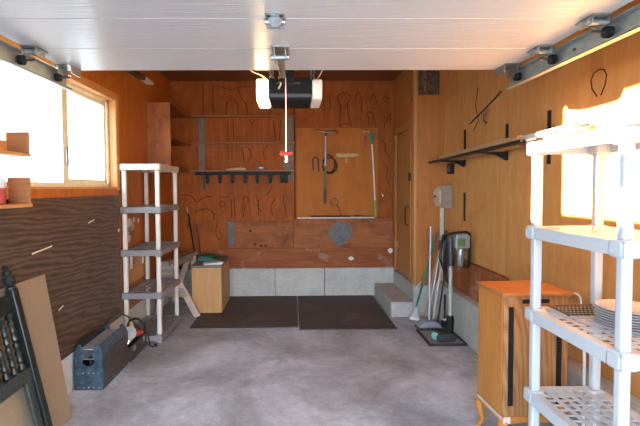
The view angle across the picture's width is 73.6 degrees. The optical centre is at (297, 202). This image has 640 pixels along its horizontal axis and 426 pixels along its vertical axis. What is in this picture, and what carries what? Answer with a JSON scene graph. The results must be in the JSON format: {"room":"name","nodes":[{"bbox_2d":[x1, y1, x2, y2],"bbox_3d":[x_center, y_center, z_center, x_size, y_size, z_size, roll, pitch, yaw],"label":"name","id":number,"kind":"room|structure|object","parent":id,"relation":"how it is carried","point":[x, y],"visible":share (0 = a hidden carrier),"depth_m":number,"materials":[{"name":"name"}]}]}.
{"room":"garage","nodes":[
{"label":"garage","id":0,"kind":"room"},
{"bbox_2d":[0,70,172,393],"bbox_3d":[-1.696,-0.072,2.760,0.137,2.870,6.130,0,2,-1],"label":"wall","id":1,"kind":"structure","parent":0,"point":[72,237],"depth_m":3.42,"materials":[{"name":"brown wood"}]},
{"bbox_2d":[0,132,30,156],"bbox_3d":[-1.563,-0.308,1.839,0.130,0.140,1.140,0,2,-1],"label":"wall shelf","id":2,"kind":"object","parent":1,"relation":"attached to","point":[16,144],"visible":1,"depth_m":2.39,"materials":[{"name":"brown wood"}]},
{"bbox_2d":[0,177,32,208],"bbox_3d":[-1.561,-0.041,1.848,0.130,0.166,1.140,0,2,-1],"label":"wall shelf","id":3,"kind":"object","parent":1,"relation":"attached to","point":[18,193],"visible":1,"depth_m":2.40,"materials":[{"name":"brown wood"}]},
{"bbox_2d":[0,178,5,204],"bbox_3d":[-1.567,-0.060,2.227,0.072,0.140,0.071,0,2,-1],"label":"can","id":4,"kind":"object","parent":3,"relation":"on","point":[2,181],"visible":1,"depth_m":2.22,"materials":[{"name":"red metal"}]},
{"bbox_2d":[5,81,109,186],"bbox_3d":[-1.726,-0.507,3.105,0.080,0.805,1.570,0,2,-1],"label":"window","id":5,"kind":"structure","parent":1,"relation":"in","point":[60,95],"depth_m":3.15,"materials":[{"name":"beige wood"}]},
{"bbox_2d":[0,34,119,190],"bbox_3d":[-1.668,-0.523,3.130,0.067,0.875,1.620,0,2,-1],"label":"trim","id":6,"kind":"structure","parent":1,"relation":"attached to","point":[82,82],"depth_m":3.87,"materials":[{"name":"brown wood"}]},
{"bbox_2d":[124,70,153,84],"bbox_3d":[-1.630,-1.299,4.335,0.076,0.050,0.800,0,2,-1],"label":"cleat","id":7,"kind":"object","parent":1,"relation":"attached to","point":[135,73],"visible":0.7,"depth_m":4.37,"materials":[{"name":"wood"}]},
{"bbox_2d":[146,102,190,171],"bbox_3d":[-1.542,-0.761,5.192,0.267,0.725,0.964,0,2,-1],"label":"cubby shelf","id":8,"kind":"object","parent":1,"relation":"attached to","point":[160,141],"visible":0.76,"depth_m":4.72,"materials":[{"name":"brown wood"}]},
{"bbox_2d":[158,70,403,80],"bbox_3d":[0.003,-1.576,2.712,3.800,0.120,6.370,0,2,-1],"label":"ceiling","id":9,"kind":"structure","parent":0,"point":[172,75],"depth_m":5.37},
{"bbox_2d":[0,39,71,89],"bbox_3d":[-1.352,-0.034,1.153,0.046,2.861,2.855,0,2,-1],"label":"door track","id":10,"kind":"object","parent":9,"relation":"hanging from","point":[38,68],"visible":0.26,"depth_m":2.20,"materials":[{"name":"metal"}]},
{"bbox_2d":[250,70,322,108],"bbox_3d":[-0.066,-1.058,1.408,0.567,0.848,3.450,0,2,-1],"label":"garage door opener","id":11,"kind":"object","parent":9,"relation":"hanging from","point":[301,93],"visible":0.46,"depth_m":2.83,"materials":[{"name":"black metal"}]},
{"bbox_2d":[280,78,292,162],"bbox_3d":[-0.074,-0.546,2.642,0.081,0.593,0.028,0,2,-1],"label":"cord","id":12,"kind":"object","parent":11,"relation":"hanging from","point":[286,154],"visible":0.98,"depth_m":2.64,"materials":[{"name":"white fabric"}]},
{"bbox_2d":[504,3,639,88],"bbox_3d":[1.299,-0.049,1.190,0.046,2.861,2.855,0,2,-1],"label":"door track","id":13,"kind":"object","parent":9,"relation":"hanging from","point":[626,23],"visible":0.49,"depth_m":1.93,"materials":[{"name":"metal"}]},
{"bbox_2d":[0,0,632,81],"bbox_3d":[-0.034,-0.744,1.432,2.654,0.166,2.412,0,2,-1],"label":"garage door","id":14,"kind":"structure","parent":13,"relation":"attached to","point":[75,35],"depth_m":1.89,"materials":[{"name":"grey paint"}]},
{"bbox_2d":[54,64,80,81],"bbox_3d":[-1.315,-0.728,2.413,0.120,0.079,0.130,0,2,-1],"label":"roller","id":15,"kind":"object","parent":14,"relation":"attached to","point":[63,69],"depth_m":2.41,"materials":[{"name":"metal"}]},
{"bbox_2d":[495,63,521,80],"bbox_3d":[1.219,-0.743,2.448,0.120,0.079,0.130,0,2,-1],"label":"roller","id":16,"kind":"object","parent":14,"relation":"attached to","point":[512,68],"depth_m":2.45,"materials":[{"name":"metal"}]},
{"bbox_2d":[170,81,402,296],"bbox_3d":[-0.021,-0.186,5.767,3.680,2.870,0.200,0,2,-1],"label":"wall","id":17,"kind":"structure","parent":0,"point":[271,251],"depth_m":5.71,"materials":[{"name":"brown wood"}]},
{"bbox_2d":[189,115,294,190],"bbox_3d":[-0.730,-0.654,5.633,1.375,0.981,0.115,0,2,-1],"label":"wall shelving","id":18,"kind":"object","parent":17,"relation":"attached to","point":[289,166],"visible":1,"depth_m":5.65,"materials":[{"name":"brown wood"}]},
{"bbox_2d":[226,167,246,169],"bbox_3d":[-0.811,-0.453,5.632,0.260,0.036,0.070,0,2,-1],"label":"wood offcut","id":19,"kind":"object","parent":18,"relation":"on","point":[236,168],"visible":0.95,"depth_m":5.60,"materials":[{"name":"beige wood"}]},
{"bbox_2d":[195,171,289,182],"bbox_3d":[-0.725,-0.333,5.592,1.250,0.153,0.060,0,2,-1],"label":"hook rail","id":20,"kind":"object","parent":18,"relation":"attached to","point":[281,173],"visible":1,"depth_m":5.59,"materials":[{"name":"black metal"}]},
{"bbox_2d":[312,157,318,171],"bbox_3d":[0.238,-0.513,5.686,0.094,0.208,0.016,0,2,-1],"label":"cable loop","id":21,"kind":"object","parent":17,"relation":"hanging from","point":[314,157],"visible":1,"depth_m":5.68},
{"bbox_2d":[314,129,337,202],"bbox_3d":[0.374,-0.484,5.641,0.322,0.981,0.036,0,2,-1],"label":"rake","id":22,"kind":"object","parent":17,"relation":"hanging from","point":[325,132],"visible":1,"depth_m":5.63,"materials":[{"name":"silver metal"}]},
{"bbox_2d":[322,154,337,173],"bbox_3d":[0.424,-0.517,5.685,0.208,0.265,0.024,0,2,-1],"label":"cable coil","id":23,"kind":"object","parent":17,"relation":"hanging from","point":[331,157],"visible":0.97,"depth_m":5.68,"materials":[{"name":"black rubber"}]},
{"bbox_2d":[297,217,374,218],"bbox_3d":[0.504,0.197,5.699,1.035,0.017,0.052,0,2,-1],"label":"ledge","id":24,"kind":"object","parent":17,"relation":"attached to","point":[297,217],"visible":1,"depth_m":5.67,"materials":[{"name":"white wood"}]},
{"bbox_2d":[311,216,350,216],"bbox_3d":[0.437,0.179,5.686,0.530,0.021,0.018,0,2,-1],"label":"rod","id":25,"kind":"object","parent":24,"relation":"on","point":[311,216],"visible":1,"depth_m":5.68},
{"bbox_2d":[331,198,342,215],"bbox_3d":[0.516,0.056,5.697,0.159,0.238,0.034,0,2,-1],"label":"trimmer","id":26,"kind":"object","parent":24,"relation":"on","point":[339,210],"visible":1,"depth_m":5.69,"materials":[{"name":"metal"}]},
{"bbox_2d":[336,153,358,162],"bbox_3d":[0.657,-0.595,5.671,0.309,0.137,0.056,0,2,-1],"label":"brush","id":27,"kind":"object","parent":17,"relation":"attached to","point":[338,155],"visible":1,"depth_m":5.64,"materials":[{"name":"beige wood"}]},
{"bbox_2d":[363,131,380,216],"bbox_3d":[0.984,-0.387,5.679,0.239,1.143,0.030,0,2,-1],"label":"hoe","id":28,"kind":"object","parent":17,"relation":"hanging from","point":[371,134],"visible":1,"depth_m":5.67,"materials":[{"name":"silver metal"}]},
{"bbox_2d":[369,133,373,143],"bbox_3d":[0.972,-0.848,5.662,0.058,0.150,0.024,0,2,-1],"label":"socket","id":29,"kind":"object","parent":28,"relation":"attached to","point":[370,134],"depth_m":5.65,"materials":[{"name":"green plastic"}]},
{"bbox_2d":[63,295,553,425],"bbox_3d":[0.019,1.427,2.817,3.800,0.150,6.370,0,2,-1],"label":"floor","id":30,"kind":"structure","parent":0,"point":[195,376],"depth_m":3.19,"materials":[{"name":"concrete"}]},
{"bbox_2d":[0,265,52,425],"bbox_3d":[-1.467,0.874,1.843,0.234,1.048,1.103,0,2,-1],"label":"headboard","id":31,"kind":"object","parent":30,"relation":"on","point":[27,375],"visible":1,"depth_m":2.29,"materials":[{"name":"paint"}]},
{"bbox_2d":[0,274,71,425],"bbox_3d":[-1.520,0.928,2.087,0.162,0.915,1.250,0,2,-1],"label":"board","id":32,"kind":"object","parent":30,"relation":"on","point":[14,411],"visible":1,"depth_m":2.55,"materials":[{"name":"beige wood"}]},
{"bbox_2d":[73,324,127,389],"bbox_3d":[-1.512,1.178,3.305,0.215,0.330,0.474,0,2,-1],"label":"toolbox","id":33,"kind":"object","parent":30,"relation":"on","point":[98,359],"visible":1,"depth_m":3.14,"materials":[{"name":"blue metal"}]},
{"bbox_2d":[82,329,116,359],"bbox_3d":[-1.512,1.087,3.301,0.125,0.082,0.435,0,2,-1],"label":"tray","id":34,"kind":"object","parent":33,"relation":"on","point":[89,351],"depth_m":3.18,"materials":[{"name":"grey metal"}]},
{"bbox_2d":[74,344,127,389],"bbox_3d":[-1.510,1.256,3.308,0.212,0.175,0.474,0,2,-1],"label":"tub","id":35,"kind":"object","parent":33,"relation":"in","point":[88,375],"depth_m":3.08,"materials":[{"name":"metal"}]},
{"bbox_2d":[108,312,146,361],"bbox_3d":[-1.509,1.137,3.761,0.227,0.381,0.388,0,2,-1],"label":"toolbox","id":36,"kind":"object","parent":30,"relation":"on","point":[139,345],"visible":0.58,"depth_m":3.72,"materials":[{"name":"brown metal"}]},
{"bbox_2d":[126,321,136,347],"bbox_3d":[-1.457,1.170,3.682,0.097,0.260,0.154,1,2,22],"label":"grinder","id":37,"kind":"object","parent":36,"relation":"in","point":[132,332],"visible":0.66,"depth_m":3.68,"materials":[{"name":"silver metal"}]},
{"bbox_2d":[128,333,146,361],"bbox_3d":[-1.509,1.267,3.765,0.217,0.120,0.380,0,2,-1],"label":"tub","id":38,"kind":"object","parent":36,"relation":"in","point":[140,344],"depth_m":3.72,"materials":[{"name":"orange metal"}]},
{"bbox_2d":[133,329,142,343],"bbox_3d":[-1.455,1.218,3.845,0.117,0.158,0.069,-1,2,-20],"label":"drill","id":39,"kind":"object","parent":36,"relation":"in","point":[139,332],"visible":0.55,"depth_m":3.83,"materials":[{"name":"red plastic"}]},
{"bbox_2d":[126,318,157,346],"bbox_3d":[-1.431,1.183,3.928,0.277,0.275,0.080,0,2,-1],"label":"cable","id":40,"kind":"object","parent":36,"relation":"hanging from","point":[138,319],"visible":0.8,"depth_m":3.90,"materials":[{"name":"black rubber"}]},
{"bbox_2d":[119,163,180,342],"bbox_3d":[-1.461,0.466,4.289,0.381,1.684,0.676,0,2,-1],"label":"shelving unit","id":41,"kind":"object","parent":30,"relation":"on","point":[158,248],"visible":0.91,"depth_m":4.01,"materials":[{"name":"beige plastic"}]},
{"bbox_2d":[119,163,128,170],"bbox_3d":[-1.614,-0.331,3.959,0.074,0.066,0.078,0,2,-1],"label":"socket","id":42,"kind":"object","parent":41,"relation":"attached to","point":[122,166],"depth_m":3.92,"materials":[{"name":"beige plastic"}]},
{"bbox_2d":[120,208,128,213],"bbox_3d":[-1.612,0.069,3.973,0.074,0.066,0.078,0,2,-1],"label":"socket","id":43,"kind":"object","parent":41,"relation":"attached to","point":[122,210],"depth_m":3.93,"materials":[{"name":"white plastic"}]},
{"bbox_2d":[120,249,129,256],"bbox_3d":[-1.610,0.469,3.987,0.074,0.066,0.078,0,2,-1],"label":"socket","id":44,"kind":"object","parent":41,"relation":"attached to","point":[125,252],"depth_m":3.95,"materials":[{"name":"white plastic"}]},
{"bbox_2d":[122,291,129,299],"bbox_3d":[-1.608,0.868,4.001,0.074,0.066,0.078,0,2,-1],"label":"socket","id":45,"kind":"object","parent":41,"relation":"attached to","point":[126,294],"depth_m":3.96,"materials":[{"name":"white plastic"}]},
{"bbox_2d":[153,163,161,170],"bbox_3d":[-1.307,-0.333,3.964,0.074,0.066,0.078,0,2,-1],"label":"socket","id":46,"kind":"object","parent":41,"relation":"attached to","point":[156,166],"depth_m":3.93,"materials":[{"name":"beige plastic"}]},
{"bbox_2d":[153,206,162,213],"bbox_3d":[-1.305,0.067,3.978,0.074,0.066,0.078,0,2,-1],"label":"socket","id":47,"kind":"object","parent":41,"relation":"attached to","point":[157,209],"depth_m":3.94,"materials":[{"name":"white plastic"}]},
{"bbox_2d":[154,249,162,256],"bbox_3d":[-1.303,0.467,3.992,0.074,0.066,0.078,0,2,-1],"label":"socket","id":48,"kind":"object","parent":41,"relation":"attached to","point":[157,252],"depth_m":3.95,"materials":[{"name":"white plastic"}]},
{"bbox_2d":[155,291,163,298],"bbox_3d":[-1.301,0.867,4.006,0.074,0.066,0.078,0,2,-1],"label":"socket","id":49,"kind":"object","parent":41,"relation":"attached to","point":[159,294],"depth_m":3.97,"materials":[{"name":"white plastic"}]},
{"bbox_2d":[155,333,164,341],"bbox_3d":[-1.299,1.266,4.020,0.074,0.066,0.078,0,2,-1],"label":"socket","id":50,"kind":"object","parent":41,"relation":"attached to","point":[159,337],"depth_m":3.98,"materials":[{"name":"white plastic"}]},
{"bbox_2d":[155,251,200,316],"bbox_3d":[-1.365,0.962,5.082,0.510,0.668,0.826,0,2,-1],"label":"sawhorse","id":51,"kind":"object","parent":30,"relation":"on","point":[167,266],"visible":0.6,"depth_m":4.79,"materials":[{"name":"brown wood"}]},
{"bbox_2d":[186,207,194,250],"bbox_3d":[-1.371,0.649,5.654,0.266,1.202,0.025,1,2,28],"label":"pole","id":52,"kind":"object","parent":30,"relation":"on","point":[186,207],"visible":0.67,"depth_m":5.67,"materials":[{"name":"black metal"}]},
{"bbox_2d":[196,224,200,255],"bbox_3d":[-1.280,0.764,5.657,0.204,0.971,0.018,1,2,35],"label":"pole","id":53,"kind":"object","parent":30,"relation":"on","point":[196,224],"visible":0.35,"depth_m":5.67,"materials":[{"name":"grey metal"}]},
{"bbox_2d":[189,296,297,328],"bbox_3d":[-0.571,1.271,5.067,1.125,0.012,1.276,0,2,-1],"label":"floor mat","id":54,"kind":"object","parent":30,"relation":"on","point":[240,311],"visible":0.78,"depth_m":4.87,"materials":[{"name":"rubber"}]},
{"bbox_2d":[191,256,229,312],"bbox_3d":[-1.057,0.985,5.239,0.354,0.553,0.668,0,2,-1],"label":"wooden box","id":55,"kind":"object","parent":54,"relation":"on","point":[210,283],"visible":0.81,"depth_m":4.93,"materials":[{"name":"brown wood"}]},
{"bbox_2d":[197,253,220,261],"bbox_3d":[-1.098,0.672,5.302,0.244,0.066,0.320,0,2,-1],"label":"folded cloth","id":56,"kind":"object","parent":55,"relation":"on","point":[207,257],"visible":0.98,"depth_m":5.16,"materials":[{"name":"teal fabric"}]},
{"bbox_2d":[202,261,223,264],"bbox_3d":[-1.004,0.707,5.007,0.246,0.017,0.165,-1,2,-25],"label":"paper stack","id":57,"kind":"object","parent":55,"relation":"on","point":[210,262],"visible":1,"depth_m":4.99,"materials":[{"name":"white paper"}]},
{"bbox_2d":[298,295,396,329],"bbox_3d":[0.505,1.266,5.042,1.000,0.012,1.356,0,2,-1],"label":"floor mat","id":58,"kind":"object","parent":30,"relation":"on","point":[328,312],"visible":1,"depth_m":4.89,"materials":[{"name":"rubber"}]},
{"bbox_2d":[374,283,413,316],"bbox_3d":[1.158,1.174,5.246,0.258,0.175,0.970,0,2,-1],"label":"step","id":59,"kind":"structure","parent":30,"relation":"on","point":[395,302],"depth_m":4.95,"materials":[{"name":"concrete"}]},
{"bbox_2d":[409,232,437,320],"bbox_3d":[1.382,0.806,4.672,0.350,0.957,0.069,-1,2,-12],"label":"mop","id":60,"kind":"object","parent":30,"relation":"on","point":[415,315],"visible":0.96,"depth_m":4.66,"materials":[{"name":"white plastic"},{"name":"green paint"}]},
{"bbox_2d":[414,227,442,328],"bbox_3d":[1.340,0.773,4.429,0.264,1.032,0.261,0,2,-1],"label":"mop","id":61,"kind":"object","parent":30,"relation":"on","point":[424,323],"visible":0.96,"depth_m":4.41,"materials":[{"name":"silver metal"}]},
{"bbox_2d":[424,240,440,317],"bbox_3d":[1.448,0.849,4.605,0.320,0.871,0.024,-2,3,-38],"label":"pole","id":62,"kind":"object","parent":30,"relation":"on","point":[440,240],"visible":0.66,"depth_m":4.61,"materials":[{"name":"silver metal"}]},
{"bbox_2d":[427,234,443,317],"bbox_3d":[1.482,0.814,4.614,0.262,0.940,0.024,-1,2,-31],"label":"pole","id":63,"kind":"object","parent":30,"relation":"on","point":[442,234],"visible":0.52,"depth_m":4.61,"materials":[{"name":"silver metal"}]},
{"bbox_2d":[432,230,447,318],"bbox_3d":[1.513,0.791,4.563,0.226,0.989,0.024,-1,2,-30],"label":"pole","id":64,"kind":"object","parent":30,"relation":"on","point":[446,231],"visible":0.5,"depth_m":4.55,"materials":[{"name":"silver metal"}]},
{"bbox_2d":[437,275,444,322],"bbox_3d":[1.546,0.832,4.535,0.161,0.908,0.024,-1,2,-17],"label":"pole","id":65,"kind":"object","parent":30,"relation":"on","point":[443,275],"visible":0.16,"depth_m":4.53,"materials":[{"name":"metal"}]},
{"bbox_2d":[416,329,467,345],"bbox_3d":[1.370,1.290,4.102,0.350,0.022,0.420,0,2,-1],"label":"tray","id":66,"kind":"object","parent":30,"relation":"on","point":[425,334],"visible":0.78,"depth_m":4.01,"materials":[{"name":"plastic"}]},
{"bbox_2d":[431,231,470,341],"bbox_3d":[1.443,0.776,4.020,0.361,1.028,0.140,0,2,-1],"label":"vacuum cleaner","id":67,"kind":"object","parent":66,"relation":"on","point":[458,240],"visible":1,"depth_m":4.00,"materials":[{"name":"plastic"}]},
{"bbox_2d":[441,294,446,326],"bbox_3d":[1.512,1.113,4.400,0.063,0.329,0.064,0,2,-1],"label":"broom","id":68,"kind":"object","parent":30,"relation":"on","point":[443,319],"visible":0.74,"depth_m":4.40,"materials":[{"name":"black plastic"}]},
{"bbox_2d":[474,280,573,425],"bbox_3d":[1.288,0.923,2.472,0.409,0.887,0.319,0,2,-4],"label":"base cabinet","id":69,"kind":"object","parent":30,"relation":"on","point":[503,328],"visible":0.65,"depth_m":2.33,"materials":[{"name":"brown wood"}]},
{"bbox_2d":[508,307,513,405],"bbox_3d":[1.155,0.836,2.317,0.028,0.545,0.008,0,2,-4],"label":"grille","id":70,"kind":"object","parent":69,"relation":"attached to","point":[510,309],"depth_m":2.32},
{"bbox_2d":[522,299,548,303],"bbox_3d":[1.291,0.534,2.316,0.150,0.022,0.008,0,2,-4],"label":"handle","id":71,"kind":"object","parent":69,"relation":"attached to","point":[524,301],"depth_m":2.31,"materials":[{"name":"metal"}]},
{"bbox_2d":[555,319,561,403],"bbox_3d":[1.427,0.834,2.335,0.028,0.545,0.008,0,2,-4],"label":"grille","id":72,"kind":"object","parent":69,"relation":"attached to","point":[558,341],"depth_m":2.34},
{"bbox_2d":[523,124,639,425],"bbox_3d":[1.306,0.548,1.804,0.371,1.666,0.626,0,2,-1],"label":"shelving unit","id":73,"kind":"object","parent":30,"relation":"on","point":[622,242],"visible":0.91,"depth_m":1.84,"materials":[{"name":"white plastic"}]},
{"bbox_2d":[523,386,544,403],"bbox_3d":[1.155,0.944,2.090,0.074,0.066,0.078,0,2,-1],"label":"socket","id":74,"kind":"object","parent":73,"relation":"attached to","point":[529,392],"depth_m":2.07,"materials":[{"name":"white plastic"}]},
{"bbox_2d":[524,306,545,322],"bbox_3d":[1.153,0.543,2.076,0.074,0.066,0.078,0,2,-1],"label":"socket","id":75,"kind":"object","parent":73,"relation":"attached to","point":[529,314],"depth_m":2.06,"materials":[{"name":"white plastic"}]},
{"bbox_2d":[526,225,546,239],"bbox_3d":[1.151,0.143,2.062,0.074,0.066,0.078,0,2,-1],"label":"socket","id":76,"kind":"object","parent":73,"relation":"attached to","point":[530,229],"depth_m":2.04,"materials":[{"name":"white plastic"}]},
{"bbox_2d":[527,141,548,155],"bbox_3d":[1.149,-0.261,2.048,0.074,0.066,0.078,0,2,-1],"label":"socket","id":77,"kind":"object","parent":73,"relation":"attached to","point":[532,147],"depth_m":2.02,"materials":[{"name":"white plastic"}]},
{"bbox_2d":[547,304,594,315],"bbox_3d":[1.328,0.503,2.000,0.238,0.014,0.162,0,2,-1],"label":"wire rack","id":78,"kind":"object","parent":73,"relation":"on","point":[575,307],"visible":0.72,"depth_m":2.01,"materials":[{"name":"brown metal"}]},
{"bbox_2d":[583,386,604,403],"bbox_3d":[1.452,0.942,2.094,0.074,0.066,0.078,0,2,-1],"label":"socket","id":79,"kind":"object","parent":73,"relation":"attached to","point":[592,390],"depth_m":2.07,"materials":[{"name":"white plastic"}]},
{"bbox_2d":[587,225,607,227],"bbox_3d":[1.448,0.141,2.066,0.074,0.066,0.078,0,2,-1],"label":"socket","id":80,"kind":"object","parent":73,"relation":"attached to","point":[594,226],"depth_m":2.04,"materials":[{"name":"white plastic"}]},
{"bbox_2d":[588,143,609,155],"bbox_3d":[1.446,-0.262,2.052,0.074,0.066,0.078,0,2,-1],"label":"socket","id":81,"kind":"object","parent":73,"relation":"attached to","point":[601,149],"depth_m":2.02,"materials":[{"name":"white plastic"}]},
{"bbox_2d":[594,318,639,333],"bbox_3d":[1.378,0.513,1.784,0.236,0.014,0.236,0,2,-1],"label":"plate","id":82,"kind":"object","parent":73,"relation":"on","point":[596,321],"visible":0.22,"depth_m":1.77,"materials":[{"name":"white ceramic"}]},
{"bbox_2d":[594,316,639,330],"bbox_3d":[1.379,0.502,1.783,0.236,0.014,0.236,0,2,-1],"label":"plate","id":83,"kind":"object","parent":82,"relation":"on","point":[597,319],"visible":0.23,"depth_m":1.76,"materials":[{"name":"white ceramic"}]},
{"bbox_2d":[594,314,639,327],"bbox_3d":[1.379,0.492,1.782,0.236,0.014,0.236,0,2,-1],"label":"plate","id":84,"kind":"object","parent":83,"relation":"on","point":[595,315],"visible":0.26,"depth_m":1.76,"materials":[{"name":"white ceramic"}]},
{"bbox_2d":[594,311,639,325],"bbox_3d":[1.380,0.481,1.783,0.236,0.014,0.236,0,2,-1],"label":"plate","id":85,"kind":"object","parent":84,"relation":"on","point":[597,314],"visible":0.2,"depth_m":1.76,"materials":[{"name":"white ceramic"}]},
{"bbox_2d":[594,309,639,322],"bbox_3d":[1.377,0.471,1.783,0.236,0.014,0.236,0,2,-1],"label":"plate","id":86,"kind":"object","parent":85,"relation":"on","point":[596,311],"visible":0.26,"depth_m":1.76,"materials":[{"name":"white ceramic"}]},
{"bbox_2d":[594,306,639,319],"bbox_3d":[1.378,0.460,1.780,0.236,0.014,0.236,0,2,-1],"label":"plate","id":87,"kind":"object","parent":86,"relation":"on","point":[595,308],"visible":0.25,"depth_m":1.77,"materials":[{"name":"white ceramic"}]},
{"bbox_2d":[595,304,639,317],"bbox_3d":[1.379,0.450,1.780,0.236,0.014,0.236,0,2,-1],"label":"plate","id":88,"kind":"object","parent":87,"relation":"on","point":[596,306],"visible":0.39,"depth_m":1.76,"materials":[{"name":"white ceramic"}]},
{"bbox_2d":[594,299,639,314],"bbox_3d":[1.379,0.439,1.780,0.236,0.014,0.236,0,2,-1],"label":"plate","id":89,"kind":"object","parent":88,"relation":"on","point":[609,304],"visible":0.55,"depth_m":1.83,"materials":[{"name":"white ceramic"}]},
{"bbox_2d":[606,348,638,371],"bbox_3d":[1.161,0.562,1.528,0.074,0.066,0.078,0,2,-1],"label":"socket","id":90,"kind":"object","parent":73,"relation":"attached to","point":[620,359],"depth_m":1.50,"materials":[{"name":"white plastic"}]},
{"bbox_2d":[608,239,639,258],"bbox_3d":[1.159,0.162,1.514,0.074,0.066,0.078,0,2,-1],"label":"socket","id":91,"kind":"object","parent":73,"relation":"attached to","point":[618,248],"depth_m":1.48,"materials":[{"name":"white plastic"}]},
{"bbox_2d":[611,124,639,143],"bbox_3d":[1.157,-0.242,1.500,0.074,0.066,0.078,0,2,-1],"label":"socket","id":92,"kind":"object","parent":73,"relation":"attached to","point":[624,133],"depth_m":1.47,"materials":[{"name":"white plastic"}]},
{"bbox_2d":[580,319,589,425],"bbox_3d":[1.558,0.956,2.327,0.040,0.810,0.040,0,2,-1],"label":"rod","id":93,"kind":"object","parent":30,"relation":"on","point":[584,352],"visible":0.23,"depth_m":2.32,"materials":[{"name":"white paint"}]},
{"bbox_2d":[393,70,444,316],"bbox_3d":[1.458,-0.175,5.238,0.357,2.870,1.000,0,2,-1],"label":"wall","id":94,"kind":"structure","parent":0,"point":[419,95],"depth_m":4.78,"materials":[{"name":"wood"}]},
{"bbox_2d":[393,122,411,281],"bbox_3d":[1.292,-0.021,5.294,0.109,1.840,0.815,0,2,-1],"label":"door","id":95,"kind":"structure","parent":94,"relation":"in","point":[404,139],"depth_m":5.32,"materials":[{"name":"brown wood"}]},
{"bbox_2d":[435,0,639,425],"bbox_3d":[1.710,-0.092,2.808,0.300,2.870,6.130,0,2,-1],"label":"wall","id":96,"kind":"structure","parent":0,"point":[600,88],"depth_m":2.92,"materials":[{"name":"brown wood"}]},
{"bbox_2d":[439,207,443,280],"bbox_3d":[1.604,0.446,4.768,0.045,0.940,0.023,0,2,-1],"label":"conduit","id":97,"kind":"object","parent":96,"relation":"attached to","point":[441,231],"visible":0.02,"depth_m":4.75,"materials":[{"name":"grey metal"}]},
{"bbox_2d":[433,185,452,208],"bbox_3d":[1.557,-0.068,4.615,0.147,0.252,0.215,0,2,-1],"label":"electrical box","id":98,"kind":"object","parent":96,"relation":"attached to","point":[442,195],"visible":1,"depth_m":4.51,"materials":[{"name":"metal"}]},
{"bbox_2d":[447,163,453,173],"bbox_3d":[1.615,-0.362,4.529,0.039,0.110,0.130,0,2,-1],"label":"outlet box","id":99,"kind":"object","parent":96,"relation":"attached to","point":[450,167],"visible":1,"depth_m":4.48,"materials":[{"name":"black plastic"}]},
{"bbox_2d":[442,130,465,166],"bbox_3d":[1.524,-0.530,4.176,0.230,0.368,0.024,0,2,-1],"label":"wall bracket","id":100,"kind":"object","parent":96,"relation":"attached to","point":[462,163],"visible":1,"depth_m":4.17,"materials":[{"name":"black metal"}]},
{"bbox_2d":[428,139,522,163],"bbox_3d":[1.431,-0.419,3.693,0.023,0.054,1.870,0,2,-1],"label":"pipe","id":101,"kind":"object","parent":100,"relation":"on","point":[519,140],"visible":1,"depth_m":3.34,"materials":[{"name":"grey metal"}]},
{"bbox_2d":[434,137,540,162],"bbox_3d":[1.468,-0.415,3.579,0.034,0.050,1.900,0,2,-1],"label":"metal strip","id":102,"kind":"object","parent":100,"relation":"on","point":[533,138],"visible":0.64,"depth_m":3.00,"materials":[{"name":"grey metal"}]},
{"bbox_2d":[461,146,526,159],"bbox_3d":[1.595,-0.417,3.410,0.040,0.056,1.800,0,2,-1],"label":"wood strip","id":103,"kind":"object","parent":100,"relation":"on","point":[522,146],"visible":0.02,"depth_m":3.35,"materials":[{"name":"brown wood"}]},
{"bbox_2d":[439,125,595,162],"bbox_3d":[1.511,-0.413,3.359,0.036,0.061,2.300,0,2,-1],"label":"wood strip","id":104,"kind":"object","parent":100,"relation":"on","point":[588,127],"visible":0.6,"depth_m":2.43,"materials":[{"name":"brown wood"}]},
{"bbox_2d":[456,132,582,159],"bbox_3d":[1.550,-0.415,3.415,0.036,0.058,2.090,0,2,-1],"label":"wood strip","id":105,"kind":"object","parent":100,"relation":"on","point":[581,132],"visible":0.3,"depth_m":3.27,"materials":[{"name":"brown wood"}]},
{"bbox_2d":[463,193,465,220],"bbox_3d":[1.634,0.040,4.197,0.016,0.280,0.030,0,2,-1],"label":"metal strip","id":106,"kind":"object","parent":96,"relation":"attached to","point":[464,194],"visible":1,"depth_m":4.18,"materials":[{"name":"black metal"}]},
{"bbox_2d":[439,135,522,158],"bbox_3d":[1.482,-0.450,3.638,0.040,0.062,1.540,0,2,-1],"label":"trim","id":107,"kind":"structure","parent":96,"relation":"attached to","point":[517,137],"depth_m":3.34,"materials":[{"name":"brown wood"}]},
{"bbox_2d":[469,91,501,123],"bbox_3d":[1.623,-0.800,3.753,0.044,0.231,0.613,0,2,-1],"label":"hook","id":108,"kind":"object","parent":96,"relation":"attached to","point":[499,93],"visible":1,"depth_m":3.69,"materials":[{"name":"metal"}]},
{"bbox_2d":[478,124,508,160],"bbox_3d":[1.536,-0.476,3.357,0.230,0.289,0.024,0,2,-1],"label":"wall bracket","id":109,"kind":"object","parent":96,"relation":"attached to","point":[504,155],"visible":0.91,"depth_m":3.35,"materials":[{"name":"black metal"}]},
{"bbox_2d":[515,110,550,163],"bbox_3d":[1.544,-0.431,2.809,0.230,0.350,0.024,0,2,-1],"label":"wall bracket","id":110,"kind":"object","parent":96,"relation":"attached to","point":[548,111],"visible":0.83,"depth_m":2.80,"materials":[{"name":"black metal"}]},
{"bbox_2d":[523,130,552,139],"bbox_3d":[1.529,-0.446,3.458,0.040,0.063,1.700,0,2,-1],"label":"trim","id":111,"kind":"structure","parent":96,"relation":"attached to","point":[545,132],"depth_m":2.70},
{"bbox_2d":[548,123,580,133],"bbox_3d":[1.591,-0.454,3.359,0.050,0.074,1.801,0,2,-1],"label":"trim","id":112,"kind":"structure","parent":96,"relation":"attached to","point":[572,125],"depth_m":2.52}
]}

